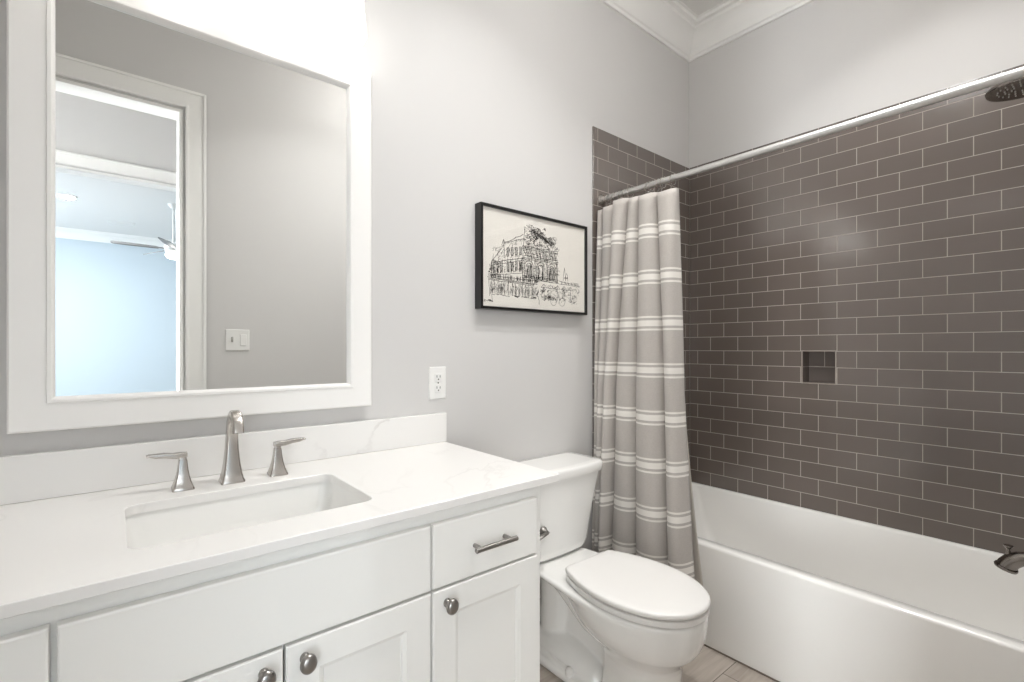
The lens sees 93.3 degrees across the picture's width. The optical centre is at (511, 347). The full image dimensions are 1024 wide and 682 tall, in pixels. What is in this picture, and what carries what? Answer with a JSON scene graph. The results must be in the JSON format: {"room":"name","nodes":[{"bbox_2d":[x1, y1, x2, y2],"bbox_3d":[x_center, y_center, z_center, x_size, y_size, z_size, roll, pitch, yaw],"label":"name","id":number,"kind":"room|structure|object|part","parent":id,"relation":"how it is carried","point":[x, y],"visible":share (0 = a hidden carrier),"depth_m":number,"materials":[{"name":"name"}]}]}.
{"room":"bathroom","nodes":[
{"label":"bathroom","id":0,"kind":"room"},
{"bbox_2d":[0,0,688,593],"bbox_3d":[-0.170,-0.320,1.923,3.349,3.020,0.120,0,0,-40],"label":"wall","id":1,"kind":"structure","parent":0,"point":[496,102],"depth_m":1.85,"materials":[{"name":"white paint"}]},
{"bbox_2d":[6,0,370,433],"bbox_3d":[-0.782,-0.356,1.317,0.827,1.087,0.032,0,0,-40],"label":"framed mirror","id":2,"kind":"object","parent":1,"relation":"attached to","point":[188,185],"visible":1,"depth_m":1.25,"materials":[{"name":"mirror"}]},
{"bbox_2d":[0,413,446,504],"bbox_3d":[-0.783,0.289,1.325,1.398,0.104,0.020,0,0,-40],"label":"backsplash","id":3,"kind":"structure","parent":1,"relation":"attached to","point":[51,474],"depth_m":1.26,"materials":[{"name":"white stone"}]},
{"bbox_2d":[429,366,445,398],"bbox_3d":[-0.269,0.127,1.757,0.070,0.117,0.009,0,0,-40],"label":"wall outlet","id":4,"kind":"object","parent":1,"relation":"attached to","point":[437,375],"visible":1,"depth_m":1.75,"materials":[{"name":"white plastic"}]},
{"bbox_2d":[435,373,441,380],"bbox_3d":[-0.268,0.106,1.755,0.030,0.029,0.003,0,0,-40],"label":"receptacle","id":5,"kind":"object","parent":4,"relation":"attached to","point":[438,376],"depth_m":1.75,"materials":[{"name":"white plastic"}]},
{"bbox_2d":[435,384,441,392],"bbox_3d":[-0.268,0.146,1.755,0.030,0.029,0.003,0,0,-40],"label":"receptacle","id":6,"kind":"object","parent":4,"relation":"attached to","point":[438,387],"depth_m":1.75,"materials":[{"name":"white plastic"}]},
{"bbox_2d":[475,202,586,315],"bbox_3d":[0.102,-0.354,2.043,0.603,0.406,0.040,0,0,-40],"label":"framed drawing","id":7,"kind":"object","parent":1,"relation":"attached to","point":[525,262],"visible":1,"depth_m":2.00,"materials":[{"name":"black"}]},
{"bbox_2d":[592,126,689,512],"bbox_3d":[0.714,0.067,2.571,0.860,2.246,0.007,0,0,-40],"label":"wall tile","id":8,"kind":"structure","parent":1,"relation":"attached to","point":[618,164],"depth_m":2.48,"materials":[{"name":"grey tile"}]},
{"bbox_2d":[598,67,1023,204],"bbox_3d":[0.911,-0.715,1.750,0.054,0.054,1.509,0,0,-40],"label":"curtain rod","id":9,"kind":"object","parent":8,"relation":"attached to","point":[1017,73],"visible":0.92,"depth_m":1.55,"materials":[{"name":"silver metal"}]},
{"bbox_2d":[687,437,702,585],"bbox_3d":[0.615,0.193,2.119,0.030,1.735,0.518,0,0,-40],"label":"curtain liner","id":10,"kind":"object","parent":9,"relation":"hanging from","point":[697,566],"visible":0.02,"depth_m":1.96,"materials":[{"name":"beige fabric"}]},
{"bbox_3d":[0.636,-0.695,2.083,0.047,0.076,0.018,0,0,-40],"label":"curtain ring","id":11,"kind":"object","parent":9,"relation":"hanging from","visible":0},
{"bbox_2d":[591,188,694,578],"bbox_3d":[0.543,0.177,2.093,0.142,1.706,0.509,0,0,-40],"label":"shower curtain","id":12,"kind":"object","parent":11,"relation":"hanging from","point":[642,506],"visible":0.91,"depth_m":2.05,"materials":[{"name":"fabric"}]},
{"bbox_2d":[600,0,697,61],"bbox_3d":[-0.101,-1.756,1.815,3.079,0.147,0.134,0,0,-40],"label":"trim","id":13,"kind":"structure","parent":1,"relation":"attached to","point":[671,23],"depth_m":2.59,"materials":[{"name":"white paint"}]},
{"bbox_2d":[540,646,775,681],"bbox_3d":[1.997,1.230,-1.943,6.040,0.080,8.840,0,0,-40],"label":"floor","id":14,"kind":"structure","parent":0,"point":[709,665],"depth_m":1.77,"materials":[{"name":"beige tile"}]},
{"bbox_2d":[0,486,539,681],"bbox_3d":[-0.587,0.776,1.084,1.286,0.828,0.631,0,0,-40],"label":"vanity cabinet","id":15,"kind":"object","parent":14,"relation":"on","point":[451,594],"visible":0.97,"depth_m":0.93,"materials":[{"name":"white paint"}]},
{"bbox_3d":[-0.770,0.463,0.581,0.308,0.143,0.017,0,0,-40],"label":"drawer","id":16,"kind":"part","parent":15,"relation":"part of","materials":[{"name":"white paint"}]},
{"bbox_3d":[-0.530,0.801,0.779,0.297,0.522,0.017,0,0,-40],"label":"door","id":17,"kind":"part","parent":15,"relation":"part of","materials":[{"name":"white paint"}]},
{"bbox_3d":[-0.425,0.571,0.835,0.030,0.036,0.034,0,0,-40],"label":"knob","id":18,"kind":"part","parent":15,"relation":"part of","materials":[{"name":"grey metal"}]},
{"bbox_2d":[0,442,558,619],"bbox_3d":[-0.599,0.351,1.098,1.392,0.020,0.604,0,0,-40],"label":"countertop","id":19,"kind":"structure","parent":15,"relation":"on","point":[56,551],"depth_m":0.99,"materials":[{"name":"white stone"}]},
{"bbox_2d":[146,410,305,492],"bbox_3d":[-0.694,0.248,1.211,0.354,0.186,0.119,0,0,-40],"label":"faucet","id":20,"kind":"object","parent":19,"relation":"on","point":[231,473],"visible":1,"depth_m":1.22,"materials":[{"name":"silver metal"}]},
{"bbox_3d":[-0.820,0.260,1.149,0.080,0.022,0.020,0,0,-40],"label":"lever","id":21,"kind":"part","parent":20,"relation":"part of","materials":[{"name":"silver metal"}]},
{"bbox_3d":[-0.796,0.305,1.169,0.045,0.071,0.045,0,0,-40],"label":"handle","id":22,"kind":"part","parent":20,"relation":"part of","materials":[{"name":"silver metal"}]},
{"bbox_3d":[-0.696,0.248,1.210,0.054,0.186,0.119,0,0,-40],"label":"spout","id":23,"kind":"part","parent":20,"relation":"part of","materials":[{"name":"silver metal"}]},
{"bbox_3d":[-0.633,0.305,1.304,0.045,0.071,0.045,0,0,-40],"label":"handle","id":24,"kind":"part","parent":20,"relation":"part of","materials":[{"name":"silver metal"}]},
{"bbox_3d":[-0.609,0.260,1.323,0.080,0.022,0.020,0,0,-40],"label":"lever","id":25,"kind":"part","parent":20,"relation":"part of","materials":[{"name":"silver metal"}]},
{"bbox_2d":[125,481,363,548],"bbox_3d":[-0.571,0.436,1.064,0.472,0.150,0.337,0,0,-40],"label":"undermount sink","id":26,"kind":"object","parent":19,"relation":"in","point":[148,529],"visible":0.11,"depth_m":1.17,"materials":[{"name":"white ceramic"}]},
{"bbox_3d":[-0.372,0.571,0.878,0.030,0.036,0.034,0,0,-40],"label":"knob","id":27,"kind":"part","parent":15,"relation":"part of","materials":[{"name":"grey metal"}]},
{"bbox_3d":[-0.297,0.801,0.972,0.298,0.522,0.017,0,0,-40],"label":"door","id":28,"kind":"part","parent":15,"relation":"part of","materials":[{"name":"white paint"}]},
{"bbox_3d":[-0.137,0.572,1.073,0.030,0.036,0.034,0,0,-40],"label":"knob","id":29,"kind":"part","parent":15,"relation":"part of","materials":[{"name":"grey metal"}]},
{"bbox_3d":[-0.059,0.463,1.169,0.311,0.143,0.017,0,0,-40],"label":"drawer","id":30,"kind":"part","parent":15,"relation":"part of","materials":[{"name":"white paint"}]},
{"bbox_3d":[-0.059,0.801,1.169,0.311,0.522,0.017,0,0,-40],"label":"door","id":31,"kind":"part","parent":15,"relation":"part of","materials":[{"name":"white paint"}]},
{"bbox_3d":[-0.043,0.463,1.149,0.121,0.012,0.037,0,0,-40],"label":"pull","id":32,"kind":"part","parent":15,"relation":"part of","materials":[{"name":"grey metal"}]},
{"bbox_2d":[517,452,710,681],"bbox_3d":[0.335,0.828,1.752,0.448,0.724,0.775,0,0,-40],"label":"toilet","id":33,"kind":"object","parent":14,"relation":"on","point":[608,615],"visible":0.94,"depth_m":1.67,"materials":[{"name":"white ceramic"}]},
{"bbox_3d":[0.123,0.684,1.797,0.034,0.034,0.024,0,0,-40],"label":"flush lever","id":34,"kind":"part","parent":33,"relation":"part of","materials":[{"name":"grey metal"}]},
{"bbox_3d":[0.114,0.688,1.766,0.070,0.018,0.022,0,0,-44],"label":"lever arm","id":35,"kind":"part","parent":33,"relation":"part of","materials":[{"name":"grey metal"}]},
{"bbox_3d":[0.161,0.486,1.961,0.448,0.042,0.232,0,0,-40],"label":"tank lid","id":36,"kind":"part","parent":33,"relation":"part of","materials":[{"name":"white ceramic"}]},
{"bbox_3d":[0.160,0.667,1.963,0.426,0.318,0.214,0,0,-40],"label":"tank","id":37,"kind":"part","parent":33,"relation":"part of","materials":[{"name":"white ceramic"}]},
{"bbox_3d":[0.344,1.009,1.728,0.358,0.362,0.715,0,0,-40],"label":"bowl","id":38,"kind":"part","parent":33,"relation":"part of","materials":[{"name":"white ceramic"}]},
{"bbox_3d":[0.429,0.789,1.625,0.358,0.021,0.459,0,0,-40],"label":"lid","id":39,"kind":"part","parent":33,"relation":"part of","materials":[{"name":"white plastic"}]},
{"bbox_3d":[0.432,0.814,1.620,0.356,0.020,0.444,0,0,-40],"label":"seat","id":40,"kind":"part","parent":33,"relation":"part of","materials":[{"name":"white plastic"}]},
{"bbox_2d":[692,482,1023,681],"bbox_3d":[1.223,0.988,2.009,0.791,0.405,1.507,0,0,-40],"label":"bathtub","id":41,"kind":"object","parent":14,"relation":"on","point":[797,594],"visible":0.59,"depth_m":1.81,"materials":[{"name":"white ceramic"}]},
{"bbox_2d":[704,644,779,681],"bbox_3d":[0.916,1.188,1.756,0.004,0.005,1.508,0,0,-40],"label":"trim","id":42,"kind":"structure","parent":41,"relation":"attached to","point":[704,644],"depth_m":1.82,"materials":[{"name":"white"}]},
{"bbox_2d":[680,0,724,14],"bbox_3d":[1.997,-1.880,-1.943,6.040,0.100,8.840,0,0,-40],"label":"ceiling","id":43,"kind":"structure","parent":0,"point":[698,7],"depth_m":2.57,"materials":[{"name":"white paint"}]},
{"bbox_2d":[689,0,1023,551],"bbox_3d":[1.636,-0.320,2.249,0.150,3.020,1.680,0,0,-40],"label":"wall","id":44,"kind":"structure","parent":0,"point":[821,63],"depth_m":2.27,"materials":[{"name":"white paint"}]},
{"bbox_2d":[689,0,813,61],"bbox_3d":[1.489,-1.756,2.204,0.134,0.147,1.560,0,0,-40],"label":"trim","id":45,"kind":"structure","parent":44,"relation":"attached to","point":[727,21],"depth_m":2.59,"materials":[{"name":"white paint"}]},
{"bbox_2d":[801,350,835,384],"bbox_3d":[1.476,0.092,2.326,0.006,0.162,0.149,0,0,-40],"label":"trim","id":46,"kind":"structure","parent":44,"relation":"attached to","point":[801,350],"depth_m":2.35,"materials":[{"name":"beige"}]},
{"bbox_2d":[690,64,1023,553],"bbox_3d":[1.562,-0.137,2.288,0.085,1.844,1.510,0,0,-40],"label":"wall tile","id":47,"kind":"structure","parent":44,"relation":"attached to","point":[893,245],"depth_m":2.17,"materials":[{"name":"grey tile"}]},
{"bbox_3d":[0.122,-0.320,-0.015,5.369,3.020,0.120,0,0,-40],"label":"wall","id":48,"kind":"structure","parent":0,"visible":0},
{"bbox_3d":[1.695,0.067,1.391,0.852,2.246,0.043,0,0,-40],"label":"wall tile","id":49,"kind":"structure","parent":48,"relation":"attached to","visible":0},
{"bbox_2d":[985,64,1023,101],"bbox_3d":[1.632,-0.888,1.510,0.168,0.134,0.221,0,0,-40],"label":"shower","id":50,"kind":"object","parent":49,"relation":"attached to","point":[1014,89],"visible":0.91,"depth_m":1.55,"materials":[{"name":"silver metal"}]},
{"bbox_2d":[994,544,1023,574],"bbox_3d":[1.639,0.673,1.502,0.072,0.093,0.200,0,0,-40],"label":"tub spout","id":51,"kind":"object","parent":49,"relation":"attached to","point":[1010,562],"visible":1,"depth_m":1.54,"materials":[{"name":"silver metal"}]},
{"bbox_3d":[1.596,0.649,1.554,0.025,0.035,0.025,0,0,-40],"label":"diverter knob","id":52,"kind":"part","parent":51,"relation":"part of","materials":[{"name":"silver metal"}]},
{"bbox_3d":[1.639,0.676,1.502,0.052,0.078,0.191,0,0,-40],"label":"spout","id":53,"kind":"part","parent":51,"relation":"part of","materials":[{"name":"silver metal"}]}
]}

